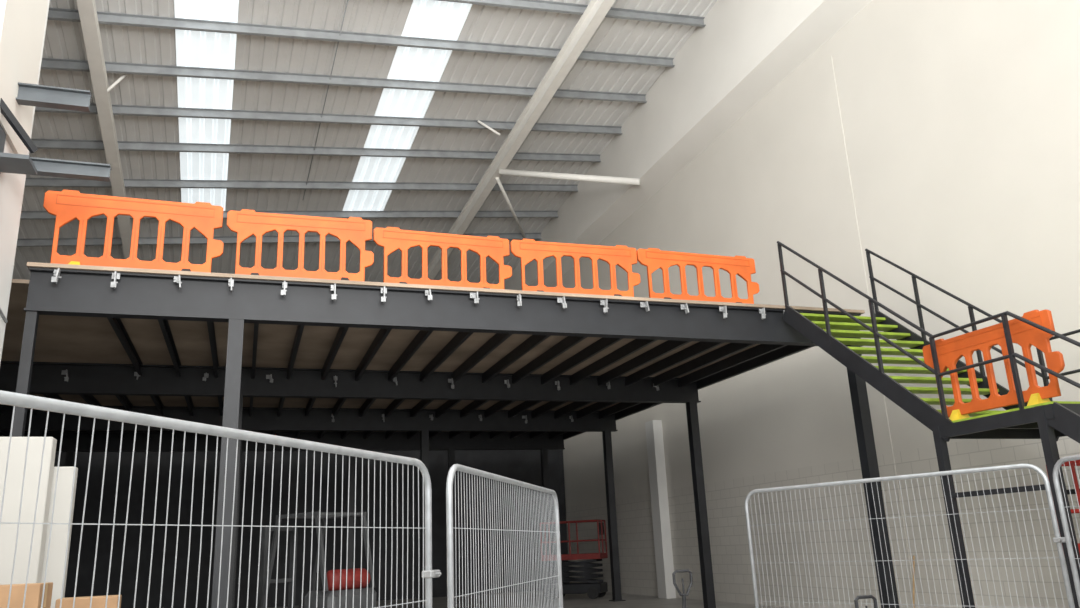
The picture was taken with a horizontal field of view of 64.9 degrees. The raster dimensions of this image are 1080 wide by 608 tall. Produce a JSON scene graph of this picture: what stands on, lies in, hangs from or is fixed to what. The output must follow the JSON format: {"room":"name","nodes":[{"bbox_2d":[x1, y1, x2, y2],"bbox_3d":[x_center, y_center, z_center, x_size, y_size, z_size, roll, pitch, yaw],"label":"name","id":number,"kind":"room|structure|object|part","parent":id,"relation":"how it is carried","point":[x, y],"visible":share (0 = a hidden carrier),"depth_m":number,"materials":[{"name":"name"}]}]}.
{"room":"warehouse","nodes":[
{"label":"warehouse","id":0,"kind":"room"},
{"bbox_2d":[0,0,49,363],"bbox_3d":[-4.255,-4.658,4.047,0.250,14.434,15.500,3,-17,-19],"label":"wall","id":1,"kind":"structure","parent":0,"point":[12,185],"depth_m":10.26,"materials":[{"name":"white paint"}]},
{"bbox_2d":[0,308,7,322],"bbox_3d":[-6.266,-0.053,9.745,0.039,0.238,1.256,3,-17,-19],"label":"trim","id":2,"kind":"structure","parent":1,"relation":"attached to","point":[1,312],"depth_m":10.14,"materials":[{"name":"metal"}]},
{"bbox_2d":[0,98,37,174],"bbox_3d":[-5.938,-1.972,9.642,0.415,0.900,0.500,3,-17,-19],"label":"wall bracket","id":3,"kind":"object","parent":1,"relation":"attached to","point":[9,162],"visible":0.92,"depth_m":9.60,"materials":[{"name":"grey metal"}]},
{"bbox_3d":[-6.106,-1.980,9.585,0.030,0.900,0.500,3,-17,-19],"label":"plate","id":4,"kind":"part","parent":3,"relation":"part of","materials":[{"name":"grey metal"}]},
{"bbox_3d":[-5.914,-1.578,9.548,0.390,0.050,0.430,3,-17,-19],"label":"shelf plate","id":5,"kind":"part","parent":3,"relation":"part of","materials":[{"name":"grey metal"}]},
{"bbox_2d":[0,0,47,154],"bbox_3d":[-6.317,-4.680,10.669,0.050,5.700,1.620,3,-17,-19],"label":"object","id":6,"kind":"structure","parent":1,"relation":"attached to","point":[22,22],"depth_m":10.12,"materials":[{"name":"beige paint"}]},
{"bbox_2d":[16,82,91,111],"bbox_3d":[-5.888,-2.494,10.258,0.820,0.220,0.140,3,-17,-19],"label":"beam","id":7,"kind":"structure","parent":1,"relation":"attached to","point":[36,95],"depth_m":10.25,"materials":[{"name":"grey metal"}]},
{"bbox_2d":[3,157,110,181],"bbox_3d":[-5.686,-1.598,10.003,1.130,0.170,0.130,3,-17,-19],"label":"beam","id":8,"kind":"structure","parent":1,"relation":"attached to","point":[44,166],"depth_m":10.04,"materials":[{"name":"grey metal"}]},
{"bbox_2d":[77,0,131,258],"bbox_3d":[-10.012,-5.132,19.316,0.324,3.997,45.897,4,-17,-21],"label":"rafter","id":9,"kind":"object","parent":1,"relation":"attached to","point":[87,10],"visible":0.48,"depth_m":19.90,"materials":[{"name":"beige paint"}]},
{"bbox_2d":[107,74,126,91],"bbox_3d":[-9.859,-5.141,19.768,0.429,0.584,0.067,5,-17,-23],"label":"brace","id":10,"kind":"object","parent":9,"relation":"attached to","point":[117,81],"visible":0.84,"depth_m":19.75,"materials":[{"name":"beige paint"}]},
{"bbox_2d":[54,450,568,607],"bbox_3d":[-8.304,7.265,27.858,19.500,5.000,0.130,3,-17,-19],"label":"wall","id":11,"kind":"structure","parent":0,"point":[520,465],"depth_m":27.91,"materials":[{"name":"paint"}]},
{"bbox_2d":[12,0,716,283],"bbox_3d":[-5.878,-5.568,21.903,20.972,5.992,47.340,4,-17,-21],"label":"ceiling","id":12,"kind":"structure","parent":0,"point":[483,23],"depth_m":23.50,"materials":[{"name":"grey metal"}]},
{"bbox_2d":[174,0,238,210],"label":"window","id":13,"kind":"structure","parent":12,"relation":"attached to","point":[193,48],"depth_m":21.27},
{"bbox_2d":[342,0,471,210],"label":"window","id":14,"kind":"structure","parent":12,"relation":"attached to","point":[433,19],"depth_m":22.94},
{"bbox_2d":[421,0,614,279],"bbox_3d":[-0.029,-5.597,23.527,0.324,3.997,45.897,4,-17,-21],"label":"rafter","id":15,"kind":"object","parent":12,"relation":"attached to","point":[595,12],"visible":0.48,"depth_m":23.83,"materials":[{"name":"beige paint"}]},
{"bbox_2d":[16,233,541,246],"bbox_3d":[-9.360,-2.256,29.722,20.383,2.490,0.103,4,-17,-21],"label":"roof purlin","id":16,"kind":"structure","parent":15,"relation":"attached to","point":[38,242],"depth_m":28.85,"materials":[{"name":"grey metal"}]},
{"bbox_2d":[20,211,558,219],"bbox_3d":[-8.664,-2.942,27.994,20.383,2.490,0.103,4,-17,-21],"label":"roof purlin","id":17,"kind":"structure","parent":15,"relation":"attached to","point":[24,214],"depth_m":29.47,"materials":[{"name":"grey metal"}]},
{"bbox_2d":[25,178,577,191],"bbox_3d":[-7.930,-3.664,26.175,20.383,2.490,0.103,4,-17,-21],"label":"roof purlin","id":18,"kind":"structure","parent":15,"relation":"attached to","point":[29,182],"depth_m":26.20,"materials":[{"name":"grey metal"}]},
{"bbox_2d":[31,139,600,161],"bbox_3d":[-7.183,-4.399,24.322,20.383,2.490,0.103,4,-17,-21],"label":"roof purlin","id":19,"kind":"structure","parent":15,"relation":"attached to","point":[40,143],"depth_m":24.43,"materials":[{"name":"grey metal"}]},
{"bbox_2d":[35,104,622,134],"bbox_3d":[-6.563,-5.010,22.785,20.383,2.490,0.103,4,-17,-21],"label":"roof purlin","id":20,"kind":"structure","parent":15,"relation":"attached to","point":[133,110],"depth_m":23.13,"materials":[{"name":"grey metal"}]},
{"bbox_2d":[303,0,347,199],"bbox_3d":[-5.900,-5.109,23.003,0.028,0.803,10.124,4,-17,-20],"label":"rod","id":21,"kind":"object","parent":20,"relation":"attached to","point":[347,0],"visible":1,"depth_m":21.99,"materials":[{"name":"grey metal"}]},
{"bbox_2d":[41,58,646,102],"bbox_3d":[-5.934,-5.628,21.227,20.383,2.490,0.103,4,-17,-21],"label":"roof purlin","id":22,"kind":"structure","parent":15,"relation":"attached to","point":[47,63],"depth_m":21.44,"materials":[{"name":"grey metal"}]},
{"bbox_2d":[47,8,674,66],"bbox_3d":[-5.307,-6.245,19.672,20.383,2.490,0.103,4,-17,-21],"label":"roof purlin","id":23,"kind":"structure","parent":15,"relation":"attached to","point":[59,14],"depth_m":19.94,"materials":[{"name":"grey metal"}]},
{"bbox_2d":[477,120,499,135],"bbox_3d":[-1.478,-5.101,24.637,0.668,0.484,0.069,0,-16,-9],"label":"brace","id":24,"kind":"object","parent":15,"relation":"attached to","point":[478,121],"visible":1,"depth_m":24.61,"materials":[{"name":"beige paint"}]},
{"bbox_2d":[495,177,525,238],"bbox_3d":[-0.942,-3.237,30.462,0.110,0.541,7.203,-4,-16,6],"label":"brace","id":25,"kind":"object","parent":15,"relation":"attached to","point":[497,178],"visible":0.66,"depth_m":29.54,"materials":[{"name":"beige paint"}]},
{"bbox_2d":[499,169,640,184],"bbox_3d":[0.857,-3.864,25.834,4.366,1.212,0.200,-7,-17,14],"label":"tube","id":26,"kind":"object","parent":15,"relation":"attached to","point":[505,172],"visible":1,"depth_m":25.73,"materials":[{"name":"beige paint"}]},
{"bbox_2d":[436,0,705,26],"bbox_3d":[-4.692,-6.851,18.146,20.383,2.490,0.103,4,-17,-21],"label":"roof purlin","id":27,"kind":"structure","parent":15,"relation":"attached to","point":[539,5],"depth_m":20.58,"materials":[{"name":"grey metal"}]},
{"bbox_2d":[267,591,785,607],"bbox_3d":[-3.771,5.653,13.499,30.000,0.200,58.000,3,-17,-19],"label":"floor","id":28,"kind":"structure","parent":0,"point":[569,600],"depth_m":23.30,"materials":[{"name":"concrete"}]},
{"bbox_2d":[0,437,56,584],"bbox_3d":[-5.161,2.570,7.770,1.020,2.680,0.200,3,-17,-19],"label":"board","id":29,"kind":"object","parent":28,"relation":"on","point":[15,471],"visible":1,"depth_m":7.99,"materials":[{"name":"white wood"}]},
{"bbox_2d":[41,467,77,607],"bbox_3d":[-4.907,2.775,8.051,0.700,2.420,0.140,3,-17,-19],"label":"board","id":30,"kind":"object","parent":28,"relation":"on","point":[58,542],"visible":0.42,"depth_m":8.24,"materials":[{"name":"white wood"}]},
{"bbox_2d":[0,390,440,607],"bbox_3d":[-1.276,1.570,3.680,0.700,2.021,3.597,-8,-17,19],"label":"mesh fence","id":31,"kind":"object","parent":28,"relation":"on","point":[14,399],"visible":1,"depth_m":3.65,"materials":[{"name":"metal"}]},
{"bbox_2d":[258,511,375,607],"bbox_3d":[-4.080,4.629,14.152,3.000,2.147,1.020,-14,-19,34],"label":"forklift","id":32,"kind":"object","parent":28,"relation":"on","point":[328,598],"visible":0.84,"depth_m":13.59,"materials":[{"name":"grey metal"}]},
{"bbox_3d":[-3.543,4.645,13.739,0.520,0.650,0.500,-14,-19,34],"label":"driver seat","id":33,"kind":"part","parent":32,"relation":"part of","materials":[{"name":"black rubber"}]},
{"bbox_2d":[0,262,898,607],"bbox_3d":[-5.509,4.379,18.501,18.160,5.150,16.515,3,-17,-19],"label":"platform","id":34,"kind":"object","parent":28,"relation":"on","point":[363,365],"visible":0.9,"depth_m":15.75,"materials":[{"name":"grey paint"}]},
{"bbox_2d":[43,189,223,271],"bbox_3d":[-5.450,-0.919,11.446,2.237,1.131,0.400,3,-17,-20],"label":"barrier","id":35,"kind":"object","parent":34,"relation":"on","point":[67,206],"visible":0.95,"depth_m":11.43,"materials":[{"name":"orange plastic"}]},
{"bbox_2d":[227,209,373,280],"bbox_3d":[-3.399,-0.785,12.110,2.036,1.069,0.400,3,-17,-17],"label":"barrier","id":36,"kind":"object","parent":34,"relation":"on","point":[246,223],"visible":0.96,"depth_m":12.11,"materials":[{"name":"orange plastic"}]},
{"bbox_2d":[373,227,511,288],"bbox_3d":[-1.437,-0.628,12.768,2.126,0.965,0.400,4,-17,-20],"label":"barrier","id":37,"kind":"object","parent":34,"relation":"on","point":[392,239],"visible":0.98,"depth_m":12.76,"materials":[{"name":"orange plastic"}]},
{"bbox_2d":[510,239,640,296],"bbox_3d":[0.585,-0.521,13.430,2.146,0.955,0.400,3,-17,-17],"label":"barrier","id":38,"kind":"object","parent":34,"relation":"on","point":[527,250],"visible":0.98,"depth_m":13.43,"materials":[{"name":"orange plastic"}]},
{"bbox_2d":[636,248,759,303],"bbox_3d":[2.663,-0.407,14.143,2.268,0.955,0.400,3,-17,-20],"label":"barrier","id":39,"kind":"object","parent":34,"relation":"on","point":[653,259],"visible":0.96,"depth_m":14.14,"materials":[{"name":"orange plastic"}]},
{"bbox_2d":[446,464,562,607],"bbox_3d":[-0.164,2.489,7.054,0.700,2.021,3.713,-6,-16,11],"label":"mesh fence","id":40,"kind":"object","parent":28,"relation":"on","point":[449,484],"visible":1,"depth_m":6.71,"materials":[{"name":"metal"}]},
{"bbox_2d":[540,519,607,599],"bbox_3d":[1.010,7.475,24.879,1.808,2.174,0.840,-8,-17,18],"label":"scissor lift","id":41,"kind":"object","parent":28,"relation":"on","point":[594,588],"visible":0.84,"depth_m":24.51,"materials":[{"name":"black paint"}]},
{"bbox_3d":[0.986,6.923,25.038,1.808,1.024,0.808,-8,-17,18],"label":"guard rail","id":42,"kind":"part","parent":41,"relation":"part of","materials":[{"name":"red metal"}]},
{"bbox_2d":[672,569,692,607],"bbox_3d":[1.069,3.137,8.032,0.520,1.212,1.418,3,-17,-19],"label":"shovel","id":43,"kind":"object","parent":28,"relation":"on","point":[684,594],"visible":1,"depth_m":7.52,"materials":[{"name":"red paint"}]},
{"bbox_2d":[854,595,877,607],"bbox_3d":[2.209,2.835,6.791,0.520,1.012,1.418,3,-17,-19],"label":"truck","id":44,"kind":"object","parent":28,"relation":"on","point":[857,598],"visible":1,"depth_m":6.29,"materials":[{"name":"red paint"}]},
{"bbox_2d":[745,464,1074,607],"bbox_3d":[3.613,2.834,8.830,0.700,2.021,3.617,11,-21,-38],"label":"mesh fence","id":45,"kind":"object","parent":28,"relation":"on","point":[1058,539],"visible":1,"depth_m":8.70,"materials":[{"name":"metal"}]},
{"bbox_2d":[913,556,914,607],"bbox_3d":[6.355,4.830,14.444,0.495,1.052,0.500,3,-17,-19],"label":"broom","id":46,"kind":"object","parent":28,"relation":"on","point":[913,556],"visible":1,"depth_m":14.54,"materials":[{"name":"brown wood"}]},
{"bbox_2d":[777,241,1079,607],"bbox_3d":[6.266,0.926,10.248,1.910,6.293,8.093,3,-17,-19],"label":"staircase","id":47,"kind":"structure","parent":28,"relation":"on","point":[1047,422],"depth_m":11.31,"materials":[{"name":"black metal"}]},
{"bbox_3d":[4.063,-0.429,14.178,0.045,1.220,0.045,3,-17,-19],"label":"handrail post","id":48,"kind":"part","parent":47,"relation":"part of","materials":[{"name":"black metal"}]},
{"bbox_3d":[4.397,0.037,13.108,0.045,1.220,0.045,3,-17,-19],"label":"handrail post","id":49,"kind":"part","parent":47,"relation":"part of","materials":[{"name":"black metal"}]},
{"bbox_3d":[5.777,-0.339,14.753,0.045,1.220,0.045,3,-17,-19],"label":"handrail post","id":50,"kind":"part","parent":47,"relation":"part of","materials":[{"name":"black metal"}]},
{"bbox_3d":[4.750,0.527,11.981,0.045,1.220,0.045,3,-17,-19],"label":"handrail post","id":51,"kind":"part","parent":47,"relation":"part of","materials":[{"name":"black metal"}]},
{"bbox_3d":[6.111,0.127,13.683,0.045,1.220,0.045,3,-17,-19],"label":"handrail post","id":52,"kind":"part","parent":47,"relation":"part of","materials":[{"name":"black metal"}]},
{"bbox_3d":[5.303,0.184,10.387,0.048,4.710,7.423,3,-17,-19],"label":"handrail","id":53,"kind":"part","parent":47,"relation":"part of","materials":[{"name":"black metal"}]},
{"bbox_3d":[5.323,0.665,10.249,0.048,4.710,7.423,3,-17,-19],"label":"rail","id":54,"kind":"part","parent":47,"relation":"part of","materials":[{"name":"black metal"}]},
{"bbox_3d":[5.102,1.018,10.854,0.045,1.220,0.045,3,-17,-19],"label":"handrail post","id":55,"kind":"part","parent":47,"relation":"part of","materials":[{"name":"black metal"}]},
{"bbox_3d":[5.133,2.870,10.471,0.100,2.730,0.100,3,-17,-19],"label":"landing post","id":56,"kind":"part","parent":47,"relation":"part of","materials":[{"name":"black metal"}]},
{"bbox_3d":[7.016,0.275,10.962,0.048,4.710,7.423,3,-17,-19],"label":"handrail","id":57,"kind":"part","parent":47,"relation":"part of","materials":[{"name":"black metal"}]},
{"bbox_3d":[7.037,0.755,10.824,0.048,4.710,7.423,3,-17,-19],"label":"rail","id":58,"kind":"part","parent":47,"relation":"part of","materials":[{"name":"black metal"}]},
{"bbox_3d":[6.463,0.618,12.556,0.045,1.220,0.045,3,-17,-19],"label":"handrail post","id":59,"kind":"part","parent":47,"relation":"part of","materials":[{"name":"black metal"}]},
{"bbox_2d":[922,309,1064,420],"bbox_3d":[5.480,0.802,10.358,0.260,1.090,1.931,4,-17,-20],"label":"barrier","id":60,"kind":"object","parent":47,"relation":"on","point":[949,351],"visible":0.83,"depth_m":10.23,"materials":[{"name":"orange plastic"}]},
{"bbox_3d":[5.359,2.182,9.904,0.050,0.060,1.550,3,-17,-19],"label":"tie rail","id":61,"kind":"part","parent":47,"relation":"part of","materials":[{"name":"black metal"}]},
{"bbox_3d":[6.204,1.450,10.350,1.870,0.160,1.780,3,-17,-19],"label":"landing frame","id":62,"kind":"part","parent":47,"relation":"part of","materials":[{"name":"black paint"}]},
{"bbox_3d":[5.468,0.703,9.811,0.045,1.220,0.045,3,-17,-19],"label":"handrail post","id":63,"kind":"part","parent":47,"relation":"part of","materials":[{"name":"black metal"}]},
{"bbox_3d":[6.195,1.363,10.390,1.810,0.030,1.750,3,-17,-19],"label":"landing plate","id":64,"kind":"part","parent":47,"relation":"part of","materials":[{"name":"metal"}]},
{"bbox_3d":[6.816,1.109,11.429,0.045,1.220,0.045,3,-17,-19],"label":"handrail post","id":65,"kind":"part","parent":47,"relation":"part of","materials":[{"name":"black metal"}]},
{"bbox_3d":[5.627,2.445,9.065,0.100,2.730,0.100,3,-17,-19],"label":"landing post","id":66,"kind":"part","parent":47,"relation":"part of","materials":[{"name":"black metal"}]},
{"bbox_3d":[7.073,2.272,10.479,0.050,0.060,1.550,3,-17,-19],"label":"tie rail","id":67,"kind":"part","parent":47,"relation":"part of","materials":[{"name":"black metal"}]},
{"bbox_2d":[1046,460,1079,555],"bbox_3d":[6.735,2.711,9.153,0.840,2.174,1.808,3,-17,-19],"label":"scissor lift","id":68,"kind":"object","parent":28,"relation":"on","point":[1072,463],"visible":0.32,"depth_m":10.13,"materials":[{"name":"black paint"}]},
{"bbox_2d":[1053,454,1079,607],"bbox_3d":[4.732,2.095,6.427,0.700,2.021,1.811,0,-16,-10],"label":"mesh fence","id":69,"kind":"object","parent":28,"relation":"on","point":[1056,469],"visible":1,"depth_m":7.34,"materials":[{"name":"metal"}]},
{"bbox_3d":[-4.254,3.199,6.356,0.754,0.616,0.500,3,-17,-19],"label":"cardboard box","id":70,"kind":"object","parent":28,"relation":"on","visible":0},
{"bbox_2d":[0,582,52,607],"bbox_3d":[-4.264,2.551,6.548,0.754,0.728,0.500,3,-17,-19],"label":"cardboard box","id":71,"kind":"object","parent":70,"relation":"on","point":[33,599],"visible":1,"depth_m":6.49,"materials":[{"name":"brown cardboard"}]},
{"bbox_3d":[-3.942,3.458,7.269,0.504,0.596,0.450,5,-18,-24],"label":"cardboard box","id":72,"kind":"object","parent":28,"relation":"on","visible":0},
{"bbox_2d":[55,595,121,607],"bbox_3d":[-3.967,2.879,7.435,0.484,0.601,0.420,4,-17,-21],"label":"cardboard box","id":73,"kind":"object","parent":72,"relation":"on","point":[97,601],"visible":0.97,"depth_m":7.34,"materials":[{"name":"brown cardboard"}]},
{"bbox_2d":[504,0,893,289],"bbox_3d":[4.253,-0.409,23.112,0.300,16.069,47.000,3,-17,-19],"label":"wall","id":74,"kind":"structure","parent":0,"point":[874,7],"depth_m":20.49,"materials":[{"name":"beige paint"}]},
{"bbox_2d":[645,420,675,598],"bbox_3d":[3.359,5.673,23.723,0.300,4.800,0.500,3,-17,-19],"label":"column","id":75,"kind":"structure","parent":74,"relation":"attached to","point":[662,542],"depth_m":23.56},
{"bbox_2d":[562,0,1079,607],"bbox_3d":[4.183,1.978,22.366,0.070,11.080,47.000,3,-17,-19],"label":"wall","id":76,"kind":"structure","parent":74,"relation":"attached to","point":[960,119],"depth_m":16.14,"materials":[{"name":"beige paint"}]},
{"bbox_2d":[819,56,916,607],"bbox_3d":[6.248,0.189,16.394,0.032,11.050,0.420,3,-17,-19],"label":"trim","id":77,"kind":"structure","parent":74,"relation":"attached to","point":[878,411],"depth_m":16.40,"materials":[{"name":"beige paint"}]}
]}

